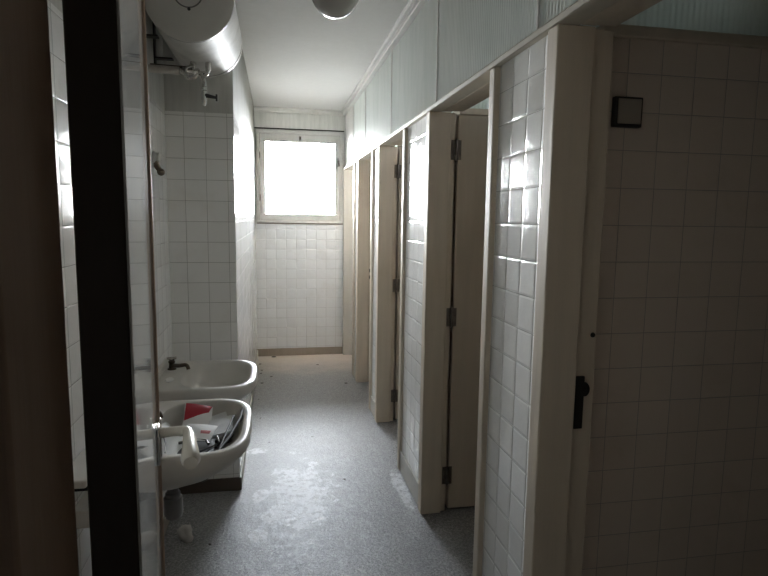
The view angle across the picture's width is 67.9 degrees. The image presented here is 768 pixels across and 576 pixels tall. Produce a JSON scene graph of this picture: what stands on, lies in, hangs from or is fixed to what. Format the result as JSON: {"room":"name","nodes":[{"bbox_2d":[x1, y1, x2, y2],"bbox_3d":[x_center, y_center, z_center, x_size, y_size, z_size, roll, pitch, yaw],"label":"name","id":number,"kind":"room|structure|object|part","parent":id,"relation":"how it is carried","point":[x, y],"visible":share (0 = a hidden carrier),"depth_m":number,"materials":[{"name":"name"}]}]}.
{"room":"public restroom","nodes":[
{"label":"public restroom","id":0,"kind":"room"},
{"bbox_2d":[47,0,172,575],"bbox_3d":[-0.982,-0.015,1.678,0.193,2.694,2.740,-1,7,-11],"label":"wall","id":1,"kind":"structure","parent":0,"point":[55,12],"depth_m":1.62,"materials":[{"name":"white tile"}]},
{"bbox_2d":[73,449,87,491],"bbox_3d":[-0.818,0.516,1.560,0.075,0.074,0.220,-1,7,-11],"label":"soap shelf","id":2,"kind":"object","parent":1,"relation":"attached to","point":[79,464],"visible":0.41,"depth_m":1.52,"materials":[{"name":"ceramic"}]},
{"bbox_2d":[75,491,89,528],"bbox_3d":[-0.802,0.586,1.452,0.066,0.108,0.093,-1,7,-11],"label":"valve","id":3,"kind":"object","parent":1,"relation":"attached to","point":[82,509],"visible":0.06,"depth_m":1.46,"materials":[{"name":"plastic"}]},
{"bbox_2d":[151,151,164,175],"bbox_3d":[-1.047,-0.578,2.652,0.052,0.113,0.056,-1,7,-11],"label":"wall hook","id":4,"kind":"object","parent":1,"relation":"attached to","point":[156,157],"visible":1,"depth_m":2.64,"materials":[{"name":"white metal"}]},
{"bbox_3d":[-1.052,-0.607,2.648,0.040,0.056,0.056,-1,7,-11],"label":"knob","id":5,"kind":"part","parent":4,"relation":"part of","materials":[{"name":"white ceramic"}]},
{"bbox_3d":[-1.046,-0.557,2.655,0.049,0.071,0.036,-1,7,-11],"label":"hook arm","id":6,"kind":"part","parent":4,"relation":"part of","materials":[{"name":"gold metal"}]},
{"bbox_2d":[163,516,169,535],"bbox_3d":[-0.954,1.248,2.143,0.012,0.075,2.128,-1,7,-11],"label":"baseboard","id":7,"kind":"structure","parent":1,"relation":"attached to","point":[166,522],"depth_m":2.80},
{"bbox_2d":[145,0,242,77],"bbox_3d":[-0.859,-1.185,2.567,0.401,0.387,0.652,-1,7,-11],"label":"water heater","id":8,"kind":"object","parent":1,"relation":"attached to","point":[202,34],"visible":0.94,"depth_m":2.31,"materials":[{"name":"white metal"}]},
{"bbox_2d":[148,63,217,105],"bbox_3d":[-0.918,-0.932,2.616,0.300,0.184,0.065,-1,7,-11],"label":"pipe","id":9,"kind":"object","parent":8,"relation":"attached to","point":[185,71],"visible":0.99,"depth_m":2.60,"materials":[{"name":"grey metal"}]},
{"bbox_2d":[201,90,217,105],"bbox_3d":[-0.804,-0.876,2.629,0.073,0.073,0.026,-1,7,-11],"label":"tap","id":10,"kind":"object","parent":9,"relation":"on","point":[204,95],"depth_m":2.62,"materials":[{"name":"black metal"}]},
{"bbox_2d":[159,399,251,519],"bbox_3d":[-0.717,0.636,2.075,0.463,0.413,0.594,-1,7,-11],"label":"washbasin","id":11,"kind":"object","parent":1,"relation":"attached to","point":[175,475],"depth_m":2.03,"materials":[{"name":"ceramic"}]},
{"bbox_2d":[161,422,170,427],"bbox_3d":[-0.838,0.518,2.136,0.060,0.027,0.150,-1,7,-11],"label":"paper sheet","id":12,"kind":"object","parent":11,"relation":"in","point":[165,424],"visible":0.22,"depth_m":2.15,"materials":[{"name":"white paper"}]},
{"bbox_2d":[162,436,209,453],"bbox_3d":[-0.707,0.547,2.047,0.200,0.030,0.200,-1,7,-11],"label":"paper sheet","id":13,"kind":"object","parent":11,"relation":"in","point":[172,446],"depth_m":2.01,"materials":[{"name":"white paper"}]},
{"bbox_3d":[-0.666,0.545,2.023,0.124,0.020,0.039,2,7,13],"label":"plastic strip","id":14,"kind":"part","parent":13,"relation":"part of","materials":[{"name":"plastic"}]},
{"bbox_2d":[201,436,232,482],"bbox_3d":[-0.678,0.593,2.065,0.260,0.062,0.411,-1,7,-11],"label":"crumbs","id":15,"kind":"object","parent":11,"relation":"in","point":[230,440],"visible":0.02,"depth_m":2.16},
{"bbox_2d":[177,439,214,453],"bbox_3d":[-0.655,0.568,1.988,0.122,0.020,0.152,-1,7,-15],"label":"booklet","id":16,"kind":"object","parent":15,"relation":"on","point":[201,445],"visible":0.27,"depth_m":2.01,"materials":[{"name":"paper"}]},
{"bbox_2d":[188,424,217,441],"bbox_3d":[-0.676,0.526,2.077,0.113,0.023,0.122,1,7,-1],"label":"leaflet","id":17,"kind":"object","parent":16,"relation":"on","point":[201,431],"visible":0.82,"depth_m":2.08,"materials":[{"name":"white paper"}]},
{"bbox_2d":[182,403,212,425],"bbox_3d":[-0.724,0.512,2.205,0.110,0.087,0.183,-1,7,-11],"label":"leaflet","id":18,"kind":"object","parent":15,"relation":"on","point":[193,413],"visible":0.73,"depth_m":2.23,"materials":[{"name":"white paper"}]},
{"bbox_2d":[184,403,211,419],"bbox_3d":[-0.731,0.483,2.242,0.101,0.039,0.094,-1,7,-11],"label":"print","id":19,"kind":"object","parent":18,"relation":"attached to","point":[191,411],"depth_m":2.24},
{"bbox_2d":[206,436,219,451],"bbox_3d":[-0.590,0.551,1.975,0.034,0.011,0.185,1,7,0],"label":"wire","id":20,"kind":"object","parent":15,"relation":"on","point":[216,436],"visible":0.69,"depth_m":1.98,"materials":[{"name":"black plastic"}]},
{"bbox_2d":[199,435,232,451],"bbox_3d":[-0.595,0.545,1.979,0.014,0.012,0.199,5,8,30],"label":"rod","id":21,"kind":"object","parent":15,"relation":"on","point":[204,449],"visible":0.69,"depth_m":1.97,"materials":[{"name":"black plastic"}]},
{"bbox_2d":[208,412,229,439],"bbox_3d":[-0.636,0.530,2.187,0.108,0.040,0.197,-3,8,-28],"label":"sheet","id":22,"kind":"object","parent":15,"relation":"on","point":[223,414],"visible":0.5,"depth_m":2.24,"materials":[{"name":"white paper"}]},
{"bbox_2d":[209,415,232,435],"bbox_3d":[-0.617,0.523,2.171,0.093,0.021,0.166,-1,7,-17],"label":"sheet","id":23,"kind":"object","parent":22,"relation":"on","point":[222,423],"visible":0.74,"depth_m":2.18,"materials":[{"name":"white paper"}]},
{"bbox_3d":[-0.570,0.523,2.065,0.009,0.038,0.273,0,7,-3],"label":"plastic strip","id":24,"kind":"part","parent":11,"relation":"part of","materials":[{"name":"grey plastic"}]},
{"bbox_3d":[-0.555,0.516,2.087,0.022,0.053,0.359,1,7,1],"label":"plastic strip","id":25,"kind":"part","parent":11,"relation":"part of","materials":[{"name":"grey plastic"}]},
{"bbox_2d":[158,357,257,400],"bbox_3d":[-0.844,0.552,2.745,0.463,0.413,0.532,-1,7,-11],"label":"washbasin","id":26,"kind":"object","parent":1,"relation":"attached to","point":[208,379],"visible":0.73,"depth_m":2.77,"materials":[{"name":"ceramic"}]},
{"bbox_2d":[165,377,173,382],"bbox_3d":[-0.977,0.418,2.595,0.036,0.010,0.068,-1,7,-11],"label":"soap bar","id":27,"kind":"object","parent":26,"relation":"on","point":[170,379],"visible":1,"depth_m":2.58,"materials":[{"name":"white paper"}]},
{"bbox_2d":[167,357,176,369],"bbox_3d":[-1.037,0.368,2.788,0.047,0.063,0.042,-1,7,-11],"label":"tap","id":28,"kind":"object","parent":26,"relation":"on","point":[172,365],"depth_m":2.78,"materials":[{"name":"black metal"}]},
{"bbox_3d":[-0.981,0.375,2.754,0.126,0.035,0.020,5,8,31],"label":"spout","id":29,"kind":"part","parent":26,"relation":"part of","materials":[{"name":"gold metal"}]},
{"bbox_2d":[179,477,241,493],"bbox_3d":[-0.984,1.115,3.218,0.353,0.075,0.012,-1,7,-11],"label":"baseboard","id":30,"kind":"structure","parent":1,"relation":"attached to","point":[235,483],"depth_m":3.22,"materials":[{"name":"brown tile"}]},
{"bbox_2d":[254,112,344,348],"bbox_3d":[-0.618,-0.599,6.477,3.000,2.694,0.260,-1,7,-11],"label":"wall","id":31,"kind":"structure","parent":0,"point":[299,267],"depth_m":6.34,"materials":[{"name":"white tile"}]},
{"bbox_2d":[254,106,342,115],"bbox_3d":[-0.873,-1.890,6.110,1.014,0.049,0.045,-1,7,-11],"label":"crown molding","id":32,"kind":"structure","parent":31,"relation":"attached to","point":[256,109],"depth_m":6.09,"materials":[{"name":"paint"}]},
{"bbox_2d":[257,347,341,355],"bbox_3d":[-0.944,0.716,6.439,0.949,0.084,0.014,-1,7,-11],"label":"baseboard","id":33,"kind":"structure","parent":31,"relation":"attached to","point":[310,350],"depth_m":6.43,"materials":[{"name":"beige tile"}]},
{"bbox_2d":[345,106,352,165],"bbox_3d":[-0.328,-1.564,5.963,0.083,0.558,0.613,-1,7,-11],"label":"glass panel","id":34,"kind":"structure","parent":31,"relation":"attached to","point":[349,116],"depth_m":5.91,"materials":[{"name":"glass"}]},
{"bbox_2d":[341,0,427,115],"bbox_3d":[0.123,-1.535,3.329,0.095,0.049,5.923,-1,7,-11],"label":"crown molding","id":35,"kind":"structure","parent":31,"relation":"attached to","point":[413,7],"depth_m":3.72,"materials":[{"name":"paint"}]},
{"bbox_2d":[164,354,474,575],"bbox_3d":[-0.542,1.321,2.396,5.000,0.120,8.950,-1,7,-11],"label":"floor","id":36,"kind":"structure","parent":0,"point":[294,513],"depth_m":3.08,"materials":[{"name":"grey stone"}]},
{"bbox_2d":[177,524,192,542],"bbox_3d":[-0.955,1.170,2.740,0.077,0.083,0.079,-1,7,-11],"label":"lump","id":37,"kind":"object","parent":36,"relation":"on","point":[184,532],"visible":1,"depth_m":2.71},
{"bbox_2d":[162,37,256,478],"bbox_3d":[-1.436,-0.378,4.584,0.686,2.694,3.183,-1,7,-11],"label":"wall pier","id":38,"kind":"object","parent":36,"relation":"on","point":[210,148],"visible":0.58,"depth_m":3.07,"materials":[{"name":"white tile"}]},
{"bbox_2d":[240,350,257,483],"bbox_3d":[-1.110,0.919,4.801,0.011,0.075,3.169,-1,7,-11],"label":"baseboard","id":39,"kind":"object","parent":38,"relation":"attached to","point":[252,392],"visible":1,"depth_m":3.59,"materials":[{"name":"grey paint"}]},
{"bbox_2d":[235,0,409,110],"bbox_3d":[-0.503,-1.472,2.053,5.000,0.120,8.950,-1,7,-11],"label":"ceiling","id":40,"kind":"structure","parent":0,"point":[296,56],"depth_m":3.89,"materials":[{"name":"white paint"}]},
{"bbox_2d":[312,0,358,18],"bbox_3d":[-0.206,-1.300,2.413,0.208,0.300,0.208,-1,7,-11],"label":"ceiling lamp","id":41,"kind":"object","parent":40,"relation":"attached to","point":[333,9],"visible":1,"depth_m":2.38,"materials":[{"name":"glass"}]},
{"bbox_2d":[393,147,402,417],"bbox_3d":[0.584,-0.023,4.479,1.090,2.070,0.100,-1,7,-11],"label":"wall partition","id":42,"kind":"structure","parent":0,"point":[397,147],"depth_m":4.32,"materials":[{"name":"beige wood"}]},
{"bbox_2d":[375,128,407,469],"bbox_3d":[0.429,0.032,3.913,0.826,2.095,0.959,-1,7,-11],"label":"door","id":43,"kind":"structure","parent":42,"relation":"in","point":[389,171],"depth_m":4.21,"materials":[{"name":"beige paint"}]},
{"bbox_2d":[355,35,547,575],"bbox_3d":[0.140,0.080,3.613,0.106,2.065,3.986,-1,7,-11],"label":"wall","id":44,"kind":"structure","parent":0,"point":[523,77],"depth_m":1.90,"materials":[{"name":"white tile"}]},
{"bbox_2d":[353,363,355,377],"bbox_3d":[-0.256,0.813,5.552,0.058,0.125,0.208,-1,7,-11],"label":"baseboard","id":45,"kind":"structure","parent":44,"relation":"attached to","point":[354,364],"depth_m":5.57,"materials":[{"name":"grey paint"}]},
{"bbox_2d":[342,160,370,374],"bbox_3d":[-0.293,-0.232,5.976,0.178,2.095,0.974,-1,7,-11],"label":"door","id":46,"kind":"structure","parent":44,"relation":"in","point":[349,176],"depth_m":6.32,"materials":[{"name":"beige paint"}]},
{"bbox_2d":[355,150,374,409],"bbox_3d":[-0.094,-0.100,4.929,0.178,2.095,0.912,-1,7,-11],"label":"door frame","id":47,"kind":"structure","parent":44,"relation":"in","point":[365,168],"depth_m":5.25,"materials":[{"name":"beige paint"}]},
{"bbox_2d":[370,395,374,417],"bbox_3d":[-0.059,0.943,4.517,0.058,0.125,0.245,-1,7,-11],"label":"baseboard","id":48,"kind":"structure","parent":44,"relation":"attached to","point":[372,405],"depth_m":4.53,"materials":[{"name":"grey paint"}]},
{"bbox_2d":[400,451,418,505],"bbox_3d":[0.173,1.096,3.297,0.058,0.125,0.493,-1,7,-11],"label":"baseboard","id":49,"kind":"structure","parent":44,"relation":"attached to","point":[406,470],"depth_m":3.28,"materials":[{"name":"grey paint"}]},
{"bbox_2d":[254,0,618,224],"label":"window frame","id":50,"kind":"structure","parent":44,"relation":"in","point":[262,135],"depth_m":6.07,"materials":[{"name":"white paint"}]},
{"bbox_2d":[353,90,364,160],"bbox_3d":[-0.228,-1.483,5.273,0.016,0.568,0.789,-1,7,-11],"label":"glass panel","id":51,"kind":"object","parent":50,"relation":"on","point":[359,106],"visible":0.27,"depth_m":5.26,"materials":[{"name":"glass"}]},
{"bbox_2d":[365,52,391,151],"bbox_3d":[-0.051,-1.366,4.339,0.016,0.568,1.119,-1,7,-11],"label":"glass panel","id":52,"kind":"object","parent":50,"relation":"on","point":[378,91],"visible":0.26,"depth_m":4.27,"materials":[{"name":"glass"}]},
{"bbox_2d":[390,0,437,133],"bbox_3d":[0.156,-1.230,3.253,0.016,0.568,1.101,-1,7,-11],"label":"glass panel","id":53,"kind":"object","parent":50,"relation":"on","point":[413,58],"visible":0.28,"depth_m":3.15,"materials":[{"name":"glass"}]},
{"bbox_2d":[435,0,536,101],"bbox_3d":[0.359,-1.096,2.185,0.016,0.568,1.082,-1,7,-11],"label":"glass panel","id":54,"kind":"object","parent":50,"relation":"on","point":[471,34],"visible":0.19,"depth_m":2.23,"materials":[{"name":"glass"}]},
{"bbox_2d":[536,0,576,29],"bbox_3d":[0.561,-0.962,1.119,0.016,0.568,1.096,-1,7,-11],"label":"glass panel","id":55,"kind":"object","parent":50,"relation":"on","point":[547,10],"depth_m":1.62,"materials":[{"name":"glass"}]},
{"bbox_2d":[523,0,661,575],"bbox_3d":[0.618,0.369,1.190,0.176,2.095,1.101,-1,7,-11],"label":"door frame","id":56,"kind":"structure","parent":44,"relation":"in","point":[579,58],"depth_m":1.61,"materials":[{"name":"beige paint"}]},
{"bbox_3d":[0.568,0.334,1.666,0.028,0.158,0.009,-1,7,-11],"label":"lock plate","id":57,"kind":"part","parent":56,"relation":"part of","materials":[{"name":"metal"}]},
{"bbox_2d":[445,115,488,503],"bbox_3d":[0.839,0.145,3.138,1.090,2.070,0.100,-1,7,-11],"label":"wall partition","id":58,"kind":"structure","parent":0,"point":[456,115],"depth_m":2.98,"materials":[{"name":"beige wood"}]},
{"bbox_2d":[418,67,500,575],"bbox_3d":[0.685,0.200,2.567,0.826,2.095,0.971,-1,7,-11],"label":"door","id":59,"kind":"structure","parent":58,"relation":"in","point":[474,150],"depth_m":2.88,"materials":[{"name":"beige paint"}]},
{"bbox_2d":[582,37,767,575],"bbox_3d":[1.077,0.302,1.885,1.090,2.070,0.100,-1,7,-11],"label":"wall partition","id":60,"kind":"structure","parent":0,"point":[677,483],"depth_m":1.78,"materials":[{"name":"white tile"}]},
{"bbox_2d":[453,24,767,115],"bbox_3d":[0.998,-0.820,2.388,1.038,0.033,1.414,-1,7,-11],"label":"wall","id":61,"kind":"structure","parent":60,"relation":"on","point":[621,30],"depth_m":1.66,"materials":[{"name":"beige paint"}]},
{"bbox_2d":[471,98,488,108],"bbox_3d":[0.828,-1.207,2.967,1.150,0.589,0.007,-1,7,-11],"label":"glass panel","id":62,"kind":"object","parent":61,"relation":"on","point":[484,104],"depth_m":2.94,"materials":[{"name":"clear glass"}]},
{"bbox_2d":[581,0,767,36],"bbox_3d":[1.066,-1.050,1.713,1.150,0.589,0.007,-1,7,-11],"label":"glass panel","id":63,"kind":"object","parent":61,"relation":"on","point":[745,17],"depth_m":1.72,"materials":[{"name":"clear glass"}]},
{"bbox_2d":[611,96,642,127],"bbox_3d":[0.703,-0.508,1.649,0.089,0.085,0.022,-1,7,-11],"label":"wall switch","id":64,"kind":"object","parent":60,"relation":"attached to","point":[626,112],"visible":1,"depth_m":1.64,"materials":[{"name":"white plastic"}]},
{"bbox_3d":[-1.454,0.164,0.165,2.400,2.694,0.080,-1,7,-11],"label":"wall","id":65,"kind":"structure","parent":0,"visible":0},
{"bbox_2d":[0,0,78,575],"bbox_3d":[0.151,0.413,0.488,1.010,2.165,0.105,-1,7,-11],"label":"trim","id":66,"kind":"structure","parent":65,"relation":"attached to","point":[38,530],"depth_m":0.36,"materials":[{"name":"brown paint"}]},
{"bbox_2d":[62,0,200,575],"bbox_3d":[-0.326,0.386,0.872,0.117,2.088,0.801,-2,8,-21],"label":"door","id":67,"kind":"structure","parent":65,"relation":"in","point":[105,43],"depth_m":0.45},
{"bbox_3d":[-0.344,0.388,0.857,0.003,2.086,0.785,-2,8,-21],"label":"panel","id":68,"kind":"part","parent":67,"relation":"part of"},
{"bbox_3d":[-0.412,0.319,1.142,0.078,0.041,0.157,-2,8,-21],"label":"lever handle","id":69,"kind":"part","parent":67,"relation":"part of","materials":[{"name":"beige plastic"}]}
]}

